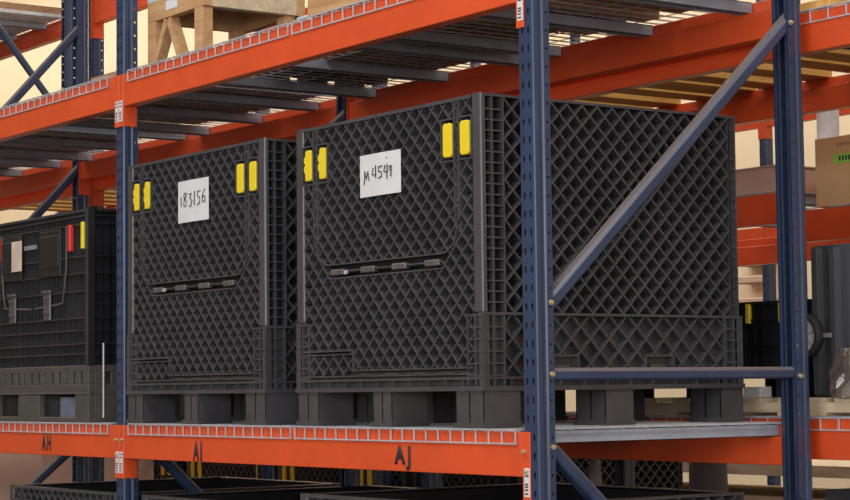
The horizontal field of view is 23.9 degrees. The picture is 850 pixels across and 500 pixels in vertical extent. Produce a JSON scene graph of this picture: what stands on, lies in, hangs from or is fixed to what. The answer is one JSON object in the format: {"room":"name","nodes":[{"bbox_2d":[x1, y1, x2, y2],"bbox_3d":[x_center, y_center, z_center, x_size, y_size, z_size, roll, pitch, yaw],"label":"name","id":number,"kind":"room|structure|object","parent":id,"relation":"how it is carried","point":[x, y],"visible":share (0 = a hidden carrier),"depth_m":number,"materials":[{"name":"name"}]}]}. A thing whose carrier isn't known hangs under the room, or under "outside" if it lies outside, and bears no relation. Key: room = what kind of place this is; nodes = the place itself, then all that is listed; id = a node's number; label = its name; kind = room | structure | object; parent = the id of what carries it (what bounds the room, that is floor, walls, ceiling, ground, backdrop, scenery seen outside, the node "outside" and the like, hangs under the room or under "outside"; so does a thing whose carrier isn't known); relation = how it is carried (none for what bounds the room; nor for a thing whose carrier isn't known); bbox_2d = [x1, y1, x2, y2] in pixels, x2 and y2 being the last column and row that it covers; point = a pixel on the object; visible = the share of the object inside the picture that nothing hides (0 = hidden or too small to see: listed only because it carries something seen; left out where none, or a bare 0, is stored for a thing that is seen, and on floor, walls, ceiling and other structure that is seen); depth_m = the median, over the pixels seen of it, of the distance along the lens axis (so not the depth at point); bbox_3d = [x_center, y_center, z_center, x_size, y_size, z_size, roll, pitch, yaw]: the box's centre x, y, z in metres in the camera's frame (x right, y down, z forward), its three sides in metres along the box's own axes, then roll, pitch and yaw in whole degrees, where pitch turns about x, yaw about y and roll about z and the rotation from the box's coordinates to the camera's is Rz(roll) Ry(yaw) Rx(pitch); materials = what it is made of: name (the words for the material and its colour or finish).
{"room":"warehouse","nodes":[
{"label":"warehouse","id":0,"kind":"room"},
{"bbox_2d":[0,0,849,488],"bbox_3d":[2.787,-1.666,19.018,0.200,8.835,40.000,2,-5,-35],"label":"wall","id":1,"kind":"structure","parent":0,"point":[13,75],"depth_m":23.08,"materials":[{"name":"beige paint"}]},
{"bbox_2d":[738,275,767,284],"bbox_3d":[3.012,0.272,18.270,0.180,0.070,0.330,2,-5,-35],"label":"wall shelf","id":2,"kind":"object","parent":1,"relation":"attached to","point":[756,279],"visible":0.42,"depth_m":18.22,"materials":[{"name":"wood"}]},
{"bbox_2d":[739,296,778,302],"bbox_3d":[3.069,0.465,18.179,0.180,0.070,0.520,2,-5,-35],"label":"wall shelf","id":3,"kind":"object","parent":1,"relation":"attached to","point":[756,299],"visible":0.2,"depth_m":18.18,"materials":[{"name":"wood"}]},
{"bbox_3d":[-6.696,2.432,11.938,23.200,0.100,40.000,2,-5,-35],"label":"floor","id":4,"kind":"structure","parent":0,"visible":0},
{"bbox_2d":[0,0,71,213],"bbox_3d":[-3.074,0.161,14.343,1.264,4.680,0.134,2,-5,-35],"label":"frame","id":5,"kind":"object","parent":4,"relation":"on","point":[66,5],"visible":0.09,"depth_m":14.74,"materials":[{"name":"blue paint"}]},
{"bbox_2d":[0,20,60,60],"bbox_3d":[-3.619,-1.496,16.190,0.066,0.226,3.422,2,-5,-35],"label":"beam","id":6,"kind":"structure","parent":5,"relation":"attached to","point":[33,39],"depth_m":15.25,"materials":[{"name":"metal"}]},
{"bbox_2d":[0,11,60,40],"bbox_3d":[-3.901,-1.631,15.600,1.228,0.049,2.605,2,-5,-35],"label":"deck","id":7,"kind":"object","parent":6,"relation":"on","point":[7,23],"visible":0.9,"depth_m":14.98,"materials":[{"name":"metal"}]},
{"bbox_2d":[0,1,60,34],"bbox_3d":[-3.902,-1.694,15.604,1.160,0.074,2.560,2,-5,-35],"label":"stack","id":8,"kind":"object","parent":7,"relation":"on","point":[4,6],"visible":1,"depth_m":14.79,"materials":[{"name":"metal"}]},
{"bbox_2d":[0,180,89,210],"bbox_3d":[-2.738,-0.278,12.903,0.066,0.226,2.783,2,-5,-35],"label":"beam","id":9,"kind":"structure","parent":5,"relation":"attached to","point":[33,198],"depth_m":12.43,"materials":[{"name":"orange metal"}]},
{"bbox_2d":[12,207,71,211],"bbox_3d":[-2.985,-0.311,14.243,1.196,0.030,0.140,2,-5,-35],"label":"plank","id":10,"kind":"object","parent":9,"relation":"on","point":[20,208],"visible":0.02,"depth_m":14.39,"materials":[{"name":"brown wood"}]},
{"bbox_2d":[26,204,74,208],"bbox_3d":[-2.834,-0.328,14.032,1.196,0.030,0.140,2,-5,-35],"label":"plank","id":11,"kind":"object","parent":9,"relation":"on","point":[36,205],"visible":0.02,"depth_m":14.16,"materials":[{"name":"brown wood"}]},
{"bbox_2d":[53,200,116,206],"bbox_3d":[-2.684,-0.344,13.820,1.196,0.030,0.140,2,-5,-35],"label":"plank","id":12,"kind":"object","parent":9,"relation":"on","point":[57,201],"visible":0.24,"depth_m":13.95,"materials":[{"name":"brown wood"}]},
{"bbox_2d":[60,197,116,202],"bbox_3d":[-2.533,-0.360,13.609,1.196,0.030,0.140,2,-5,-35],"label":"plank","id":13,"kind":"object","parent":9,"relation":"on","point":[67,199],"visible":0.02,"depth_m":13.79,"materials":[{"name":"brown wood"}]},
{"bbox_2d":[104,190,116,194],"bbox_3d":[-2.232,-0.393,13.187,1.196,0.030,0.140,2,-5,-35],"label":"plank","id":14,"kind":"object","parent":9,"relation":"on","point":[109,192],"visible":0.02,"depth_m":13.24,"materials":[{"name":"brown wood"}]},
{"bbox_2d":[104,194,116,198],"bbox_3d":[-2.382,-0.377,13.398,1.196,0.030,0.140,2,-5,-35],"label":"plank","id":15,"kind":"object","parent":9,"relation":"on","point":[105,196],"visible":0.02,"depth_m":13.53,"materials":[{"name":"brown wood"}]},
{"bbox_2d":[2,0,87,497],"bbox_3d":[-2.456,-0.059,11.286,1.264,4.680,0.134,2,-5,-35],"label":"frame","id":16,"kind":"object","parent":4,"relation":"on","point":[78,36],"visible":0.27,"depth_m":11.58,"materials":[{"name":"blue paint"}]},
{"bbox_2d":[0,160,74,198],"bbox_3d":[-2.809,-0.339,12.790,0.066,0.226,2.817,2,-5,-35],"label":"beam","id":17,"kind":"structure","parent":16,"relation":"attached to","point":[33,179],"depth_m":12.14,"materials":[{"name":"orange metal"}]},
{"bbox_2d":[0,423,118,477],"bbox_3d":[-2.099,0.950,9.728,0.080,0.226,2.817,2,-5,-35],"label":"beam","id":18,"kind":"structure","parent":16,"relation":"attached to","point":[62,444],"depth_m":9.02,"materials":[{"name":"orange metal"}]},
{"bbox_2d":[0,420,181,433],"bbox_3d":[-1.246,0.829,9.533,1.228,0.049,1.310,2,-5,-35],"label":"deck","id":19,"kind":"object","parent":18,"relation":"on","point":[3,422],"visible":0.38,"depth_m":9.07,"materials":[{"name":"metal"}]},
{"bbox_2d":[0,208,232,421],"bbox_3d":[-1.352,0.340,9.679,1.180,0.948,1.159,2,-5,-35],"label":"container","id":20,"kind":"object","parent":19,"relation":"on","point":[58,272],"visible":0.45,"depth_m":9.15,"materials":[{"name":"black plastic"}]},
{"bbox_2d":[79,99,336,194],"bbox_3d":[-1.176,-0.517,10.499,0.066,0.226,2.817,2,-5,-35],"label":"beam","id":21,"kind":"structure","parent":16,"relation":"attached to","point":[284,124],"depth_m":10.30,"materials":[{"name":"orange metal"}]},
{"bbox_2d":[0,453,153,499],"bbox_3d":[-2.520,1.896,13.603,0.802,1.102,1.400,2,-5,-35],"label":"cardboard box","id":22,"kind":"object","parent":4,"relation":"on","point":[15,469],"visible":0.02,"depth_m":13.11,"materials":[{"name":"brown cardboard"}]},
{"bbox_2d":[154,460,186,478],"bbox_3d":[-1.574,1.958,14.614,1.170,1.096,1.157,2,-5,-35],"label":"container","id":23,"kind":"object","parent":4,"relation":"on","point":[160,472],"visible":0.05,"depth_m":13.98,"materials":[{"name":"black plastic"}]},
{"bbox_2d":[10,477,339,499],"bbox_3d":[-1.179,1.623,9.446,1.170,1.041,1.157,2,-5,-35],"label":"container","id":24,"kind":"object","parent":4,"relation":"on","point":[97,490],"visible":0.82,"depth_m":9.63,"materials":[{"name":"black plastic"}]},
{"bbox_2d":[88,0,271,481],"bbox_3d":[-1.460,-0.015,12.080,1.264,4.680,0.134,2,-5,-35],"label":"frame","id":25,"kind":"object","parent":4,"relation":"on","point":[95,55],"visible":0.15,"depth_m":11.80,"materials":[{"name":"blue paint"}]},
{"bbox_2d":[104,205,116,208],"bbox_3d":[-1.804,-0.243,13.567,0.066,0.226,2.783,2,-5,-35],"label":"beam","id":26,"kind":"structure","parent":25,"relation":"attached to","point":[113,206],"depth_m":14.14,"materials":[{"name":"orange metal"}]},
{"bbox_2d":[90,0,147,38],"bbox_3d":[-0.974,-1.457,10.481,0.066,0.226,3.343,2,-5,-35],"label":"beam","id":27,"kind":"structure","parent":25,"relation":"attached to","point":[102,12],"depth_m":11.72,"materials":[{"name":"orange metal"}]},
{"bbox_2d":[90,138,295,205],"bbox_3d":[-0.963,-0.472,10.412,0.066,0.226,3.343,2,-5,-35],"label":"beam","id":28,"kind":"structure","parent":25,"relation":"attached to","point":[97,186],"depth_m":11.68,"materials":[{"name":"orange metal"}]},
{"bbox_2d":[262,8,307,31],"bbox_3d":[-0.039,-1.422,11.144,0.066,0.226,3.343,2,-5,-35],"label":"beam","id":29,"kind":"structure","parent":25,"relation":"attached to","point":[306,9],"depth_m":12.33,"materials":[{"name":"metal"}]},
{"bbox_2d":[187,461,277,479],"bbox_3d":[-0.820,1.876,13.558,1.170,1.096,1.157,2,-5,-35],"label":"container","id":30,"kind":"object","parent":4,"relation":"on","point":[194,469],"visible":0.22,"depth_m":13.32,"materials":[{"name":"black plastic"}]},
{"bbox_2d":[116,0,359,499],"bbox_3d":[-0.822,-0.237,8.995,1.264,4.680,0.134,2,-5,-35],"label":"frame","id":31,"kind":"object","parent":4,"relation":"on","point":[126,136],"visible":0.33,"depth_m":8.65,"materials":[{"name":"blue paint"}]},
{"bbox_2d":[0,75,118,141],"bbox_3d":[-2.111,-0.552,9.835,0.068,0.226,2.817,2,-5,-35],"label":"beam","id":32,"kind":"structure","parent":31,"relation":"attached to","point":[105,101],"depth_m":9.13,"materials":[{"name":"orange metal"}]},
{"bbox_2d":[0,126,185,161],"bbox_3d":[-2.041,-0.589,10.729,1.228,0.049,1.325,2,-5,-35],"label":"deck","id":33,"kind":"object","parent":32,"relation":"on","point":[75,142],"visible":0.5,"depth_m":10.86,"materials":[{"name":"metal"}]},
{"bbox_2d":[0,117,176,151],"bbox_3d":[-2.054,-0.627,10.747,1.000,0.030,1.200,2,-5,-35],"label":"board","id":34,"kind":"object","parent":33,"relation":"on","point":[95,117],"visible":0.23,"depth_m":10.90,"materials":[{"name":"brown wood"}]},
{"bbox_2d":[0,76,335,135],"bbox_3d":[-1.264,-0.673,9.638,1.228,0.049,1.310,2,-5,-35],"label":"deck","id":35,"kind":"object","parent":32,"relation":"on","point":[153,110],"visible":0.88,"depth_m":9.64,"materials":[{"name":"metal"}]},
{"bbox_2d":[18,90,264,124],"bbox_3d":[-1.371,-0.702,9.788,1.000,0.030,0.780,2,-5,-35],"label":"board","id":36,"kind":"object","parent":35,"relation":"on","point":[65,90],"visible":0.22,"depth_m":9.80,"materials":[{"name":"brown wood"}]},
{"bbox_2d":[91,71,316,99],"bbox_3d":[-1.003,-0.752,9.273,1.000,0.050,0.380,2,-5,-35],"label":"stack","id":37,"kind":"object","parent":35,"relation":"on","point":[113,74],"visible":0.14,"depth_m":9.28,"materials":[{"name":"cardboard"}]},
{"bbox_2d":[142,485,412,499],"bbox_3d":[-0.394,1.537,8.345,1.170,1.041,1.157,2,-5,-35],"label":"container","id":38,"kind":"object","parent":4,"relation":"on","point":[290,493],"visible":0.52,"depth_m":8.81,"materials":[{"name":"black plastic"}]},
{"bbox_2d":[278,466,401,486],"bbox_3d":[-0.131,1.801,12.591,1.170,1.096,1.157,2,-5,-35],"label":"container","id":39,"kind":"object","parent":4,"relation":"on","point":[293,473],"visible":0.19,"depth_m":12.34,"materials":[{"name":"black plastic"}]},
{"bbox_2d":[372,82,391,485],"bbox_3d":[0.205,-0.035,12.082,1.264,4.680,0.134,2,-5,-35],"label":"frame","id":40,"kind":"object","parent":4,"relation":"on","point":[382,478],"visible":0.02,"depth_m":11.63,"materials":[{"name":"blue paint"}]},
{"bbox_2d":[300,483,743,499],"bbox_3d":[0.346,1.424,7.239,1.170,1.096,1.157,2,-5,-35],"label":"container","id":41,"kind":"object","parent":4,"relation":"on","point":[564,491],"visible":0.8,"depth_m":7.63,"materials":[{"name":"black plastic"}]},
{"bbox_2d":[470,33,580,66],"bbox_3d":[0.926,0.349,17.734,1.264,4.680,0.134,2,-5,-35],"label":"frame","id":42,"kind":"object","parent":4,"relation":"on","point":[571,36],"visible":0.02,"depth_m":18.19,"materials":[{"name":"blue paint"}]},
{"bbox_2d":[735,122,761,139],"bbox_3d":[1.461,-0.808,16.052,0.066,0.226,3.498,2,-5,-35],"label":"beam","id":43,"kind":"structure","parent":42,"relation":"attached to","point":[753,126],"depth_m":14.70,"materials":[{"name":"orange metal"}]},
{"bbox_2d":[421,19,634,487],"bbox_3d":[0.478,-0.227,9.362,1.264,4.680,0.134,2,-5,-35],"label":"frame","id":44,"kind":"object","parent":4,"relation":"on","point":[624,469],"visible":0.03,"depth_m":9.56,"materials":[{"name":"blue paint"}]},
{"bbox_2d":[401,458,682,488],"bbox_3d":[0.669,1.714,11.470,1.170,1.096,1.157,2,-5,-35],"label":"container","id":45,"kind":"object","parent":4,"relation":"on","point":[654,474],"visible":0.14,"depth_m":11.22,"materials":[{"name":"black plastic"}]},
{"bbox_2d":[589,459,601,484],"bbox_3d":[0.776,1.494,9.068,0.200,1.200,0.200,2,-5,-35],"label":"cone","id":46,"kind":"object","parent":4,"relation":"on","point":[595,477],"visible":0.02,"depth_m":9.08,"materials":[{"name":"grey plastic"}]},
{"bbox_2d":[519,0,811,499],"bbox_3d":[0.811,-0.415,6.704,1.264,4.680,0.134,2,-5,-35],"label":"frame","id":47,"kind":"object","parent":4,"relation":"on","point":[541,296],"visible":1,"depth_m":6.57,"materials":[{"name":"blue paint"}]},
{"bbox_2d":[119,0,523,126],"bbox_3d":[-0.478,-0.730,7.544,0.068,0.226,2.817,2,-5,-35],"label":"beam","id":48,"kind":"structure","parent":47,"relation":"attached to","point":[415,16],"depth_m":7.48,"materials":[{"name":"orange metal"}]},
{"bbox_2d":[127,23,518,98],"bbox_3d":[-0.395,-0.768,8.419,1.228,0.049,1.312,2,-5,-35],"label":"deck","id":49,"kind":"object","parent":48,"relation":"on","point":[331,66],"visible":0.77,"depth_m":8.46,"materials":[{"name":"metal"}]},
{"bbox_2d":[148,0,304,65],"bbox_3d":[-0.857,-0.933,8.634,0.492,0.320,0.500,2,-5,-35],"label":"wooden crate","id":50,"kind":"object","parent":49,"relation":"on","point":[166,18],"visible":0.7,"depth_m":8.55,"materials":[{"name":"brown wood"}]},
{"bbox_2d":[259,68,398,87],"bbox_3d":[-0.403,-0.818,8.924,0.510,0.120,0.500,2,-5,-35],"label":"pallet","id":51,"kind":"object","parent":49,"relation":"on","point":[283,68],"visible":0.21,"depth_m":8.95,"materials":[{"name":"brown wood"}]},
{"bbox_2d":[296,15,465,69],"bbox_3d":[-0.106,-0.897,8.407,0.610,0.200,0.665,2,-5,-35],"label":"load","id":52,"kind":"object","parent":49,"relation":"on","point":[304,16],"visible":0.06,"depth_m":8.42,"materials":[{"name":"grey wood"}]},
{"bbox_2d":[291,0,764,57],"bbox_3d":[0.383,-0.853,7.328,1.228,0.049,1.325,2,-5,-35],"label":"deck","id":53,"kind":"object","parent":48,"relation":"on","point":[568,21],"visible":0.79,"depth_m":7.48,"materials":[{"name":"metal"}]},
{"bbox_2d":[307,0,659,40],"bbox_3d":[0.236,-1.007,7.610,0.980,0.300,1.000,2,-5,-35],"label":"wooden crate","id":54,"kind":"object","parent":53,"relation":"on","point":[314,7],"visible":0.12,"depth_m":7.58,"materials":[{"name":"brown wood"}]},
{"bbox_2d":[592,0,686,11],"bbox_3d":[0.616,-0.926,7.037,1.000,0.050,0.300,2,-5,-35],"label":"stack","id":55,"kind":"object","parent":53,"relation":"on","point":[604,1],"visible":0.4,"depth_m":7.28,"materials":[{"name":"brown wood"}]},
{"bbox_2d":[119,425,531,499],"bbox_3d":[-0.465,0.772,7.437,0.080,0.226,2.817,2,-5,-35],"label":"beam","id":56,"kind":"structure","parent":47,"relation":"attached to","point":[451,458],"depth_m":7.17,"materials":[{"name":"orange metal"}]},
{"bbox_2d":[127,419,370,438],"bbox_3d":[-0.378,0.734,8.315,1.228,0.049,1.312,2,-5,-35],"label":"deck","id":57,"kind":"object","parent":56,"relation":"on","point":[234,424],"visible":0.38,"depth_m":7.95,"materials":[{"name":"metal"}]},
{"bbox_2d":[126,137,372,424],"bbox_3d":[-0.469,0.170,8.443,1.175,1.096,1.157,2,-5,-35],"label":"container","id":58,"kind":"object","parent":57,"relation":"on","point":[213,310],"visible":0.52,"depth_m":8.01,"materials":[{"name":"black plastic"}]},
{"bbox_2d":[525,471,528,494],"bbox_3d":[0.318,0.728,6.287,0.001,0.075,0.019,2,-5,-35],"label":"print","id":59,"kind":"object","parent":56,"relation":"attached to","point":[526,472],"depth_m":6.28},
{"bbox_2d":[294,420,781,444],"bbox_3d":[0.401,0.649,7.224,1.228,0.049,1.325,2,-5,-35],"label":"deck","id":60,"kind":"object","parent":56,"relation":"on","point":[566,431],"visible":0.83,"depth_m":6.78,"materials":[{"name":"metal"}]},
{"bbox_2d":[295,92,745,427],"bbox_3d":[0.325,0.083,7.326,1.175,1.096,1.157,2,-5,-35],"label":"container","id":61,"kind":"object","parent":60,"relation":"on","point":[409,220],"visible":0.84,"depth_m":6.93,"materials":[{"name":"black plastic"}]},
{"bbox_2d":[346,0,790,119],"bbox_3d":[0.458,-0.695,8.208,0.066,0.226,2.817,2,-5,-35],"label":"beam","id":62,"kind":"structure","parent":47,"relation":"attached to","point":[710,32],"depth_m":7.85,"materials":[{"name":"orange metal"}]},
{"bbox_2d":[350,424,801,482],"bbox_3d":[0.475,0.807,8.104,0.066,0.226,2.817,2,-5,-35],"label":"beam","id":63,"kind":"structure","parent":47,"relation":"attached to","point":[763,450],"depth_m":7.37,"materials":[{"name":"metal"}]},
{"bbox_2d":[689,462,727,490],"bbox_3d":[1.406,1.585,9.904,0.210,1.120,0.210,2,-5,-35],"label":"waste bin","id":64,"kind":"object","parent":4,"relation":"on","point":[702,476],"visible":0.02,"depth_m":9.86,"materials":[{"name":"grey plastic"}]},
{"bbox_2d":[683,459,849,499],"bbox_3d":[2.028,1.794,12.300,1.000,1.020,5.800,2,-5,-35],"label":"work table","id":65,"kind":"object","parent":4,"relation":"on","point":[820,468],"visible":0.07,"depth_m":11.67,"materials":[{"name":"brown wood"}]},
{"bbox_2d":[683,482,836,499],"bbox_3d":[2.033,1.490,12.327,0.980,0.030,5.800,2,-5,-35],"label":"shelf","id":66,"kind":"object","parent":65,"relation":"attached to","point":[751,492],"depth_m":12.20,"materials":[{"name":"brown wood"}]},
{"bbox_2d":[756,0,780,485],"bbox_3d":[2.954,0.128,14.890,1.264,4.680,0.134,2,-5,-35],"label":"frame","id":67,"kind":"object","parent":4,"relation":"on","point":[769,270],"visible":0.2,"depth_m":14.54,"materials":[{"name":"blue paint"}]},
{"bbox_2d":[737,227,763,240],"bbox_3d":[1.471,0.059,15.992,0.066,0.226,3.498,2,-5,-35],"label":"beam","id":68,"kind":"structure","parent":67,"relation":"attached to","point":[753,233],"depth_m":14.67,"materials":[{"name":"orange metal"}]},
{"bbox_2d":[764,227,776,237],"bbox_3d":[3.498,-0.163,13.148,0.066,0.226,3.498,2,-5,-35],"label":"beam","id":69,"kind":"structure","parent":67,"relation":"attached to","point":[768,232],"depth_m":14.51,"materials":[{"name":"orange metal"}]},
{"bbox_2d":[762,108,849,138],"bbox_3d":[3.488,-1.029,13.208,0.066,0.226,3.498,2,-5,-35],"label":"beam","id":70,"kind":"structure","parent":67,"relation":"attached to","point":[767,126],"depth_m":14.53,"materials":[{"name":"orange metal"}]},
{"bbox_2d":[792,115,812,499],"bbox_3d":[2.126,-0.244,9.388,1.264,4.680,0.134,2,-5,-35],"label":"frame","id":71,"kind":"object","parent":4,"relation":"on","point":[802,115],"visible":0.05,"depth_m":9.03,"materials":[{"name":"blue paint"}]},
{"bbox_2d":[736,193,776,228],"bbox_3d":[0.700,-0.047,10.396,0.066,0.226,3.313,2,-5,-35],"label":"beam","id":72,"kind":"structure","parent":71,"relation":"attached to","point":[753,210],"depth_m":9.20,"materials":[{"name":"orange metal"}]},
{"bbox_2d":[736,190,818,227],"bbox_3d":[1.716,-0.187,9.961,1.228,0.049,1.295,2,-5,-35],"label":"deck","id":73,"kind":"object","parent":72,"relation":"on","point":[810,200],"visible":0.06,"depth_m":9.29,"materials":[{"name":"metal"}]},
{"bbox_2d":[736,164,815,195],"bbox_3d":[1.536,-0.294,9.614,0.470,0.122,0.880,2,-5,-35],"label":"cardboard box","id":74,"kind":"object","parent":73,"relation":"on","point":[761,178],"visible":0.11,"depth_m":9.25,"materials":[{"name":"brown cardboard"}]},
{"bbox_2d":[816,110,839,138],"bbox_3d":[1.945,-0.461,9.685,0.110,0.452,0.110,2,-5,-35],"label":"roll","id":75,"kind":"object","parent":73,"relation":"on","point":[827,122],"visible":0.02,"depth_m":9.65,"materials":[{"name":"white plastic"}]},
{"bbox_2d":[737,237,849,266],"bbox_3d":[1.635,0.069,11.054,0.066,0.226,3.313,2,-5,-35],"label":"beam","id":76,"kind":"structure","parent":71,"relation":"attached to","point":[762,251],"depth_m":10.79,"materials":[{"name":"orange metal"}]},
{"bbox_2d":[826,488,849,499],"bbox_3d":[1.865,1.432,7.487,0.502,1.080,0.500,2,-5,-35],"label":"container","id":77,"kind":"object","parent":4,"relation":"on","point":[844,493],"visible":1,"depth_m":7.53,"materials":[{"name":"plastic"}]},
{"bbox_3d":[2.401,-0.436,6.664,1.264,4.680,0.134,2,-5,-35],"label":"frame","id":78,"kind":"object","parent":4,"relation":"on","visible":0},
{"bbox_2d":[507,4,849,100],"bbox_3d":[0.968,-0.682,7.704,0.066,0.226,3.318,2,-5,-35],"label":"beam","id":79,"kind":"structure","parent":78,"relation":"attached to","point":[830,34],"depth_m":7.55,"materials":[{"name":"orange metal"}]},
{"bbox_2d":[574,100,653,108],"bbox_3d":[0.561,-0.698,9.270,1.196,0.030,0.140,2,-5,-35],"label":"plank","id":80,"kind":"object","parent":79,"relation":"on","point":[574,100],"visible":0.06,"depth_m":9.41,"materials":[{"name":"yellow wood"}]},
{"bbox_2d":[579,93,680,107],"bbox_3d":[0.671,-0.710,9.115,1.196,0.030,0.140,2,-5,-35],"label":"plank","id":81,"kind":"object","parent":79,"relation":"on","point":[615,98],"visible":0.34,"depth_m":9.28,"materials":[{"name":"yellow wood"}]},
{"bbox_2d":[616,87,712,100],"bbox_3d":[0.822,-0.726,8.904,1.196,0.030,0.140,2,-5,-35],"label":"plank","id":82,"kind":"object","parent":79,"relation":"on","point":[642,91],"visible":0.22,"depth_m":9.07,"materials":[{"name":"yellow wood"}]},
{"bbox_2d":[644,80,756,94],"bbox_3d":[0.946,-0.740,8.729,1.196,0.030,0.190,2,-5,-35],"label":"plank","id":83,"kind":"object","parent":79,"relation":"on","point":[684,86],"visible":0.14,"depth_m":8.87,"materials":[{"name":"yellow wood"}]},
{"bbox_2d":[682,72,773,88],"bbox_3d":[1.071,-0.753,8.555,1.196,0.030,0.140,2,-5,-35],"label":"plank","id":84,"kind":"object","parent":79,"relation":"on","point":[758,82],"visible":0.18,"depth_m":8.72,"materials":[{"name":"yellow wood"}]},
{"bbox_2d":[724,64,831,80],"bbox_3d":[1.221,-0.769,8.343,1.196,0.030,0.140,2,-5,-35],"label":"plank","id":85,"kind":"object","parent":79,"relation":"on","point":[763,70],"visible":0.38,"depth_m":8.55,"materials":[{"name":"yellow wood"}]},
{"bbox_2d":[766,57,849,72],"bbox_3d":[1.372,-0.786,8.132,1.196,0.030,0.140,2,-5,-35],"label":"plank","id":86,"kind":"object","parent":79,"relation":"on","point":[810,63],"visible":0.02,"depth_m":8.30,"materials":[{"name":"yellow wood"}]},
{"bbox_2d":[800,0,849,49],"bbox_3d":[1.957,-0.818,7.309,1.228,0.049,1.365,2,-5,-35],"label":"deck","id":87,"kind":"object","parent":79,"relation":"on","point":[848,1],"visible":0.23,"depth_m":7.03,"materials":[{"name":"metal"}]},
{"bbox_2d":[800,0,847,13],"bbox_3d":[1.850,-0.846,7.462,1.196,0.030,0.190,2,-5,-35],"label":"plank","id":88,"kind":"object","parent":87,"relation":"on","point":[817,3],"visible":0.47,"depth_m":7.09,"materials":[{"name":"yellow wood"}]},
{"bbox_2d":[802,49,849,62],"bbox_3d":[1.482,-0.798,7.978,1.196,0.030,0.140,2,-5,-35],"label":"plank","id":89,"kind":"object","parent":79,"relation":"on","point":[839,55],"visible":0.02,"depth_m":8.07,"materials":[{"name":"yellow wood"}]},
{"bbox_2d":[568,417,849,459],"bbox_3d":[0.985,0.749,7.605,0.066,0.226,3.318,2,-5,-35],"label":"beam","id":90,"kind":"structure","parent":78,"relation":"attached to","point":[825,445],"depth_m":6.97,"materials":[{"name":"orange metal"}]},
{"bbox_2d":[566,411,776,420],"bbox_3d":[1.049,0.713,8.505,1.228,0.049,1.775,2,-5,-35],"label":"deck","id":91,"kind":"object","parent":90,"relation":"on","point":[572,413],"visible":0.06,"depth_m":7.71,"materials":[{"name":"metal"}]},
{"bbox_2d":[645,396,822,415],"bbox_3d":[1.428,0.613,7.958,1.120,0.064,1.210,2,-5,-35],"label":"wooden pallet","id":92,"kind":"object","parent":91,"relation":"on","point":[674,405],"visible":0.26,"depth_m":7.61,"materials":[{"name":"brown wood"}]},
{"bbox_2d":[645,299,815,397],"bbox_3d":[1.473,0.405,8.016,1.062,0.356,1.114,2,-5,-35],"label":"container","id":93,"kind":"object","parent":92,"relation":"on","point":[760,319],"visible":0.2,"depth_m":7.45,"materials":[{"name":"black plastic"}]},
{"bbox_2d":[743,387,771,397],"bbox_3d":[1.222,0.523,7.388,0.060,0.040,0.090,2,-5,-35],"label":"block","id":94,"kind":"object","parent":92,"relation":"on","point":[749,392],"visible":0.92,"depth_m":7.36,"materials":[{"name":"concrete"}]},
{"bbox_2d":[743,415,849,430],"bbox_3d":[1.973,0.612,7.209,1.228,0.049,1.365,2,-5,-35],"label":"deck","id":95,"kind":"object","parent":90,"relation":"on","point":[746,416],"visible":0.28,"depth_m":7.01,"materials":[{"name":"metal"}]},
{"bbox_2d":[809,397,849,415],"bbox_3d":[2.068,0.543,7.061,1.120,0.064,0.920,2,-5,-35],"label":"wooden pallet","id":96,"kind":"object","parent":95,"relation":"on","point":[825,406],"visible":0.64,"depth_m":7.04,"materials":[{"name":"brown wood"}]},
{"bbox_2d":[796,243,849,396],"bbox_3d":[1.772,0.261,7.346,0.890,0.545,0.381,2,-5,-35],"label":"cart","id":97,"kind":"object","parent":96,"relation":"on","point":[829,322],"visible":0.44,"depth_m":7.16,"materials":[{"name":"grey plastic"}]},
{"bbox_2d":[829,348,849,396],"bbox_3d":[1.475,0.425,6.959,0.129,0.170,0.176,2,-5,-35],"label":"wrapped bundle","id":98,"kind":"object","parent":96,"relation":"on","point":[839,374],"visible":1,"depth_m":6.93,"materials":[{"name":"grey plastic"}]},
{"bbox_2d":[655,74,849,125],"bbox_3d":[1.903,-0.647,8.368,0.066,0.226,3.318,2,-5,-35],"label":"beam","id":99,"kind":"structure","parent":78,"relation":"attached to","point":[830,93],"depth_m":8.87,"materials":[{"name":"orange metal"}]},
{"bbox_3d":[4.145,-0.464,6.556,1.264,4.680,0.134,2,-5,-35],"label":"frame","id":100,"kind":"object","parent":4,"relation":"on","visible":0},
{"bbox_2d":[794,206,849,261],"bbox_3d":[2.671,-0.167,7.626,0.066,0.226,3.483,2,-5,-35],"label":"beam","id":101,"kind":"structure","parent":100,"relation":"attached to","point":[833,223],"depth_m":8.84,"materials":[{"name":"orange metal"}]},
{"bbox_2d":[828,203,849,206],"bbox_3d":[2.704,-0.200,8.569,1.228,0.049,1.505,2,-5,-35],"label":"deck","id":102,"kind":"object","parent":101,"relation":"on","point":[847,204],"visible":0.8,"depth_m":8.78,"materials":[{"name":"metal"}]},
{"bbox_2d":[815,134,849,207],"bbox_3d":[2.133,-0.355,8.791,0.482,0.305,0.700,2,-5,-35],"label":"cardboard box","id":103,"kind":"object","parent":102,"relation":"on","point":[832,154],"visible":1,"depth_m":8.85,"materials":[{"name":"brown cardboard"}]},
{"bbox_2d":[839,155,849,160],"bbox_3d":[1.841,-0.405,8.789,0.001,0.021,0.082,2,-5,-35],"label":"print","id":104,"kind":"object","parent":103,"relation":"attached to","point":[841,157],"depth_m":8.80},
{"bbox_3d":[-4.089,0.119,13.577,1.264,4.680,0.134,2,-5,-35],"label":"frame","id":105,"kind":"object","parent":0,"visible":0},
{"bbox_3d":[-3.744,-0.374,12.127,0.066,0.226,2.817,2,-5,-35],"label":"beam","id":106,"kind":"structure","parent":105,"relation":"attached to","visible":0},
{"bbox_2d":[0,156,65,176],"bbox_3d":[-2.873,-0.498,11.895,1.228,0.049,1.295,2,-5,-35],"label":"deck","id":107,"kind":"object","parent":106,"relation":"on","point":[9,162],"visible":0.66,"depth_m":11.81,"materials":[{"name":"metal"}]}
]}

